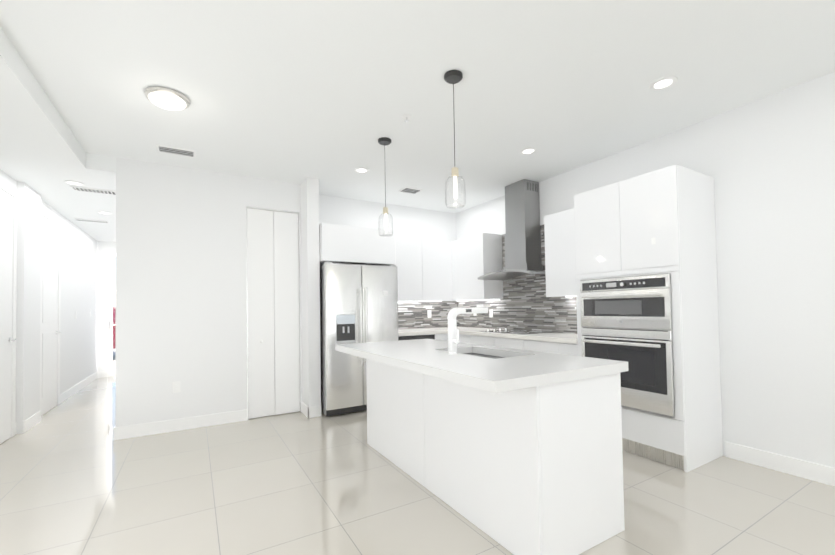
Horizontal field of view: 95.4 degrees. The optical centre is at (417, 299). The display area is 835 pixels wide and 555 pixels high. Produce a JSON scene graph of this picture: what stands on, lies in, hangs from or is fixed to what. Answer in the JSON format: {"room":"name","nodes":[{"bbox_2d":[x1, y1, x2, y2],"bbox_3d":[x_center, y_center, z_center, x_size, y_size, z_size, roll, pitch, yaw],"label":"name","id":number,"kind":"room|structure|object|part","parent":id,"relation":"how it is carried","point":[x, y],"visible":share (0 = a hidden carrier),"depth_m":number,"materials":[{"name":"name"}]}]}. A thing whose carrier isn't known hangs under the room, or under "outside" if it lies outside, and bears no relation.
{"room":"kitchen","nodes":[
{"label":"kitchen","id":0,"kind":"room"},
{"bbox_2d":[0,169,97,443],"bbox_3d":[-3.016,-0.063,1.932,0.180,2.770,12.620,0,-2,-31],"label":"wall","id":1,"kind":"structure","parent":0,"point":[78,335],"depth_m":4.40,"materials":[{"name":"paint"}]},
{"bbox_2d":[23,411,40,432],"bbox_3d":[-4.212,1.331,4.155,0.013,0.120,0.500,0,-2,-31],"label":"baseboard","id":2,"kind":"structure","parent":1,"relation":"attached to","point":[34,419],"depth_m":4.11,"materials":[{"name":"paint"}]},
{"bbox_2d":[60,371,98,403],"bbox_3d":[-5.494,1.398,6.207,0.013,0.120,2.420,0,-2,-31],"label":"baseboard","id":3,"kind":"structure","parent":1,"relation":"attached to","point":[68,393],"depth_m":5.97,"materials":[{"name":"paint"}]},
{"bbox_2d":[0,27,115,241],"bbox_3d":[-2.579,-1.375,2.161,0.930,0.150,12.500,0,-2,-31],"label":"ceiling","id":4,"kind":"structure","parent":0,"point":[44,154],"depth_m":3.38,"materials":[{"name":"paint"}]},
{"bbox_2d":[64,180,84,185],"bbox_3d":[-3.645,-1.236,4.037,0.170,0.009,0.170,0,-2,-31],"label":"recessed light","id":5,"kind":"object","parent":4,"relation":"in","point":[75,183],"visible":1,"depth_m":4.03,"materials":[{"name":"white plastic"}]},
{"bbox_2d":[73,218,108,222],"bbox_3d":[-4.871,-1.177,5.681,0.400,0.016,0.120,0,-2,-31],"label":"ceiling vent","id":6,"kind":"object","parent":4,"relation":"in","point":[87,220],"visible":1,"depth_m":5.65,"materials":[{"name":"white plastic"}]},
{"bbox_2d":[70,186,115,194],"bbox_3d":[-3.614,-1.228,4.299,0.460,0.016,0.160,0,-2,-31],"label":"ceiling vent","id":7,"kind":"object","parent":4,"relation":"in","point":[92,190],"visible":0.81,"depth_m":4.25,"materials":[{"name":"white plastic"}]},
{"bbox_2d":[97,211,111,214],"bbox_3d":[-4.326,-1.198,5.249,0.170,0.009,0.170,0,-2,-31],"label":"recessed light","id":8,"kind":"object","parent":4,"relation":"in","point":[104,212],"visible":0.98,"depth_m":5.23,"materials":[{"name":"white plastic"}]},
{"bbox_2d":[97,241,115,376],"bbox_3d":[-5.625,0.106,7.623,1.230,2.770,0.160,0,-2,-31],"label":"wall","id":9,"kind":"structure","parent":0,"point":[106,255],"depth_m":7.34,"materials":[{"name":"paint"}]},
{"bbox_3d":[-5.724,0.291,7.535,0.670,2.400,0.120,0,-2,-31],"label":"glass door","id":10,"kind":"part","parent":9,"relation":"part of","materials":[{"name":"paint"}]},
{"bbox_2d":[113,426,118,439],"bbox_3d":[-4.127,1.365,5.696,0.013,0.120,4.693,0,-2,-31],"label":"baseboard","id":11,"kind":"structure","parent":9,"relation":"attached to","point":[116,429],"depth_m":3.68,"materials":[{"name":"paint"}]},
{"bbox_2d":[319,194,455,240],"bbox_3d":[-0.425,-0.020,5.608,2.420,2.770,0.120,0,-2,-31],"label":"wall","id":12,"kind":"structure","parent":0,"point":[413,222],"depth_m":5.61,"materials":[{"name":"paint"}]},
{"bbox_2d":[395,233,502,296],"bbox_3d":[0.292,-0.437,5.352,1.438,0.890,1.067,0,-2,-31],"label":"upper cabinet","id":13,"kind":"object","parent":12,"relation":"attached to","point":[472,264],"depth_m":5.36,"materials":[{"name":"white paint"}]},
{"bbox_2d":[0,376,834,554],"bbox_3d":[-0.651,1.344,3.183,5.680,0.060,12.850,0,-2,-31],"label":"floor","id":14,"kind":"structure","parent":0,"point":[76,478],"depth_m":2.45,"materials":[{"name":"tile"}]},
{"bbox_2d":[119,409,247,438],"bbox_3d":[-2.425,1.300,3.984,1.180,0.120,0.013,0,-2,-31],"label":"baseboard","id":15,"kind":"structure","parent":14,"relation":"on","point":[130,431],"depth_m":3.96,"materials":[{"name":"paint"}]},
{"bbox_2d":[115,157,320,426],"bbox_3d":[-3.238,0.035,6.095,1.930,2.770,4.980,0,-2,-31],"label":"wall block","id":16,"kind":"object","parent":14,"relation":"on","point":[217,292],"visible":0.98,"depth_m":4.15,"materials":[{"name":"paint"}]},
{"bbox_3d":[-1.684,0.144,4.467,0.590,2.430,0.065,0,-2,-31],"label":"bifold door","id":17,"kind":"part","parent":16,"relation":"part of","materials":[{"name":"paint"}]},
{"bbox_2d":[301,402,310,417],"bbox_3d":[-1.324,1.293,4.460,0.020,0.120,0.313,0,-2,-31],"label":"baseboard","id":18,"kind":"structure","parent":14,"relation":"on","point":[306,410],"depth_m":4.40,"materials":[{"name":"paint"}]},
{"bbox_2d":[320,262,397,415],"bbox_3d":[-0.803,0.464,4.804,0.920,1.778,0.794,0,-2,-31],"label":"fridge","id":19,"kind":"object","parent":14,"relation":"on","point":[358,303],"visible":0.79,"depth_m":4.44,"materials":[{"name":"metal"}]},
{"bbox_2d":[319,223,398,340],"bbox_3d":[-0.842,0.236,4.906,0.970,2.240,0.647,0,-2,-31],"label":"tall cabinet","id":20,"kind":"object","parent":14,"relation":"on","point":[338,244],"depth_m":4.62,"materials":[{"name":"white paint"}]},
{"bbox_2d":[399,337,418,339],"bbox_3d":[-0.165,0.917,5.308,0.603,0.875,0.604,0,-2,-31],"label":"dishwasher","id":21,"kind":"object","parent":14,"relation":"on","point":[400,338],"depth_m":5.00,"materials":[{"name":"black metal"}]},
{"bbox_2d":[366,359,624,554],"bbox_3d":[0.330,0.853,2.779,0.660,0.868,2.010,0,-2,-31],"label":"kitchen island","id":22,"kind":"object","parent":14,"relation":"on","point":[515,451],"depth_m":1.99,"materials":[{"name":"white paint"}]},
{"bbox_2d":[335,339,627,394],"bbox_3d":[0.212,0.395,2.724,0.964,0.050,2.070,0,-2,-31],"label":"island countertop","id":23,"kind":"structure","parent":22,"relation":"on","point":[518,370],"depth_m":2.09,"materials":[{"name":"white stone"}]},
{"bbox_2d":[447,307,486,354],"bbox_3d":[0.361,0.210,2.616,0.331,0.310,0.098,0,-2,-31],"label":"faucet","id":24,"kind":"object","parent":23,"relation":"on","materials":[{"name":"white metal"}]},
{"bbox_2d":[463,351,502,358],"bbox_3d":[0.453,0.500,2.657,0.384,0.194,0.689,0,-2,-31],"label":"sink","id":25,"kind":"object","parent":23,"relation":"in","point":[464,352],"depth_m":2.91,"materials":[{"name":"grey metal"}]},
{"bbox_2d":[523,345,554,352],"bbox_3d":[1.535,0.863,4.076,0.597,0.875,0.460,0,-2,-31],"label":"base cabinet","id":26,"kind":"object","parent":14,"relation":"on","point":[550,348],"depth_m":3.85,"materials":[{"name":"white paint"}]},
{"bbox_2d":[399,333,574,348],"bbox_3d":[0.714,0.427,4.639,1.438,0.044,2.676,0,-2,-31],"label":"countertop","id":27,"kind":"structure","parent":26,"relation":"on","point":[400,334],"depth_m":4.23,"materials":[{"name":"white stone"}]},
{"bbox_2d":[479,328,555,334],"bbox_3d":[1.208,0.382,4.654,0.528,0.032,0.768,0,-2,-31],"label":"cooktop","id":28,"kind":"object","parent":27,"relation":"in","point":[518,331],"depth_m":4.63,"materials":[{"name":"black glass"}]},
{"bbox_2d":[555,345,574,355],"bbox_3d":[1.708,0.853,3.783,0.597,0.875,0.220,0,-2,-31],"label":"base cabinet","id":29,"kind":"object","parent":14,"relation":"on","point":[559,349],"depth_m":3.67,"materials":[{"name":"white paint"}]},
{"bbox_2d":[571,165,722,471],"bbox_3d":[1.961,0.141,3.316,0.634,2.270,0.880,0,-2,-31],"label":"tall cabinet","id":30,"kind":"object","parent":14,"relation":"on","point":[625,270],"depth_m":3.00,"materials":[{"name":"white paint"}]},
{"bbox_2d":[580,273,674,417],"bbox_3d":[1.687,0.352,3.149,0.103,1.080,0.760,0,-2,-31],"label":"wall oven","id":31,"kind":"object","parent":30,"relation":"in","point":[630,318],"depth_m":3.04,"materials":[{"name":"metal"}]},
{"bbox_2d":[0,0,834,212],"bbox_3d":[-0.696,-1.505,3.248,5.680,0.100,12.850,0,-2,-31],"label":"ceiling","id":32,"kind":"structure","parent":0,"point":[328,94],"depth_m":2.53,"materials":[{"name":"paint"}]},
{"bbox_2d":[144,86,189,110],"bbox_3d":[-1.785,-1.414,2.713,0.272,0.068,0.272,0,-2,-31],"label":"flush ceiling light","id":33,"kind":"object","parent":32,"relation":"attached to","point":[167,98],"visible":1,"depth_m":2.65,"materials":[{"name":"silver metal"}]},
{"bbox_2d":[156,144,195,157],"bbox_3d":[-2.296,-1.413,3.619,0.320,0.016,0.170,0,-2,-31],"label":"ceiling vent","id":34,"kind":"object","parent":32,"relation":"in","point":[175,150],"visible":0.98,"depth_m":3.60,"materials":[{"name":"white plastic"}]},
{"bbox_2d":[354,167,368,172],"bbox_3d":[-0.620,-1.429,4.202,0.170,0.009,0.170,0,-2,-31],"label":"recessed light","id":35,"kind":"object","parent":32,"relation":"in","point":[361,170],"visible":0.98,"depth_m":4.19,"materials":[{"name":"white plastic"}]},
{"bbox_2d":[378,137,392,236],"bbox_3d":[-0.293,-1.015,3.453,0.134,0.878,0.134,0,-2,-31],"label":"pendant light","id":36,"kind":"object","parent":32,"relation":"hanging from","point":[384,141],"visible":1,"depth_m":3.44,"materials":[{"name":"clear glass"}]},
{"bbox_3d":[-0.288,-0.679,3.445,0.134,0.206,0.134,0,-2,-31],"label":"glass","id":37,"kind":"part","parent":36,"relation":"part of","materials":[{"name":"white"}]},
{"bbox_3d":[-0.288,-0.705,3.446,0.025,0.151,0.025,0,-2,-31],"label":"bulb","id":38,"kind":"part","parent":36,"relation":"part of","materials":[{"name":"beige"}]},
{"bbox_2d":[402,114,411,121],"bbox_3d":[-0.086,-1.448,3.042,0.078,0.039,0.078,0,-2,-31],"label":"sprinkler","id":39,"kind":"object","parent":32,"relation":"attached to","point":[406,116],"visible":1,"depth_m":3.03,"materials":[{"name":"white plastic"}]},
{"bbox_2d":[398,187,422,193],"bbox_3d":[-0.093,-1.418,4.942,0.260,0.016,0.200,0,-2,-31],"label":"ceiling vent","id":40,"kind":"object","parent":32,"relation":"in","point":[410,190],"visible":1,"depth_m":4.92,"materials":[{"name":"white plastic"}]},
{"bbox_2d":[444,70,465,208],"bbox_3d":[0.244,-1.045,2.504,0.134,0.878,0.134,0,-2,-31],"label":"pendant light","id":41,"kind":"object","parent":32,"relation":"hanging from","point":[453,77],"visible":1,"depth_m":2.49,"materials":[{"name":"clear glass"}]},
{"bbox_3d":[0.248,-0.735,2.497,0.025,0.151,0.025,0,-2,-31],"label":"bulb","id":42,"kind":"part","parent":41,"relation":"part of","materials":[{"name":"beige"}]},
{"bbox_3d":[0.249,-0.709,2.496,0.134,0.206,0.134,0,-2,-31],"label":"glass","id":43,"kind":"part","parent":41,"relation":"part of","materials":[{"name":"white"}]},
{"bbox_2d":[520,147,536,154],"bbox_3d":[1.097,-1.466,3.753,0.170,0.009,0.170,0,-2,-31],"label":"recessed light","id":44,"kind":"object","parent":32,"relation":"in","point":[528,151],"visible":1,"depth_m":3.75,"materials":[{"name":"white plastic"}]},
{"bbox_2d":[649,76,677,90],"bbox_3d":[1.707,-1.500,2.639,0.170,0.009,0.170,0,-2,-31],"label":"recessed light","id":45,"kind":"object","parent":32,"relation":"in","point":[662,83],"visible":1,"depth_m":2.63,"materials":[{"name":"white plastic"}]},
{"bbox_2d":[478,179,544,279],"bbox_3d":[1.215,-0.861,4.697,0.495,1.174,0.900,0,-2,-31],"label":"hood","id":46,"kind":"object","parent":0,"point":[524,238],"depth_m":4.64,"materials":[{"name":"metal"}]},
{"bbox_2d":[456,72,834,467],"bbox_3d":[2.726,-0.133,2.767,0.120,2.770,8.220,0,-2,-31],"label":"wall","id":47,"kind":"structure","parent":0,"point":[767,163],"depth_m":2.83,"materials":[{"name":"paint"}]},
{"bbox_2d":[398,289,574,344],"bbox_3d":[0.710,0.185,4.645,1.438,0.440,2.676,0,-2,-31],"label":"backsplash","id":48,"kind":"structure","parent":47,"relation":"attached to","point":[514,316],"depth_m":5.07,"materials":[{"name":"grey tile"}]},
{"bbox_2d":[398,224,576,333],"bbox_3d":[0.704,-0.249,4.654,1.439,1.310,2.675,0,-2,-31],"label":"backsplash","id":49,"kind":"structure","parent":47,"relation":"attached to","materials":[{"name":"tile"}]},
{"bbox_2d":[503,229,542,268],"bbox_3d":[1.317,-0.632,4.750,0.268,0.420,0.350,0,-2,-31],"label":"hood chimney","id":50,"kind":"object","parent":47,"relation":"attached to","point":[522,248],"depth_m":4.63,"materials":[{"name":"silver metal"}]},
{"bbox_2d":[505,179,542,232],"bbox_3d":[1.313,-1.145,4.764,0.258,0.606,0.330,0,-2,-31],"label":"hood chimney","id":51,"kind":"object","parent":47,"relation":"attached to","point":[522,205],"depth_m":4.65,"materials":[{"name":"silver metal"}]},
{"bbox_2d":[543,209,570,288],"bbox_3d":[1.703,-0.489,4.033,0.347,0.890,0.578,0,-2,-31],"label":"upper cabinet","id":52,"kind":"object","parent":47,"relation":"attached to","point":[556,226],"depth_m":4.05,"materials":[{"name":"white paint"}]},
{"bbox_2d":[725,442,834,485],"bbox_3d":[3.622,1.141,1.123,0.013,0.120,4.490,0,-2,-31],"label":"baseboard","id":53,"kind":"structure","parent":47,"relation":"attached to","point":[820,473],"depth_m":2.76,"materials":[{"name":"paint"}]},
{"label":"outside","id":54,"kind":"structure","parent":0,"visible":0},
{"bbox_2d":[113,349,115,369],"bbox_3d":[-9.465,1.839,18.120,17.280,0.060,21.850,0,-2,-31],"label":"ground","id":55,"kind":"structure","parent":54,"point":[114,359],"depth_m":10.21,"materials":[{"name":"white"}]},
{"bbox_2d":[113,289,115,348],"bbox_3d":[-7.919,0.691,10.891,4.600,1.880,1.930,0,-2,-31],"label":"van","id":56,"kind":"object","parent":55,"relation":"on","point":[114,320],"depth_m":9.85,"materials":[{"name":"metal"}]}
]}

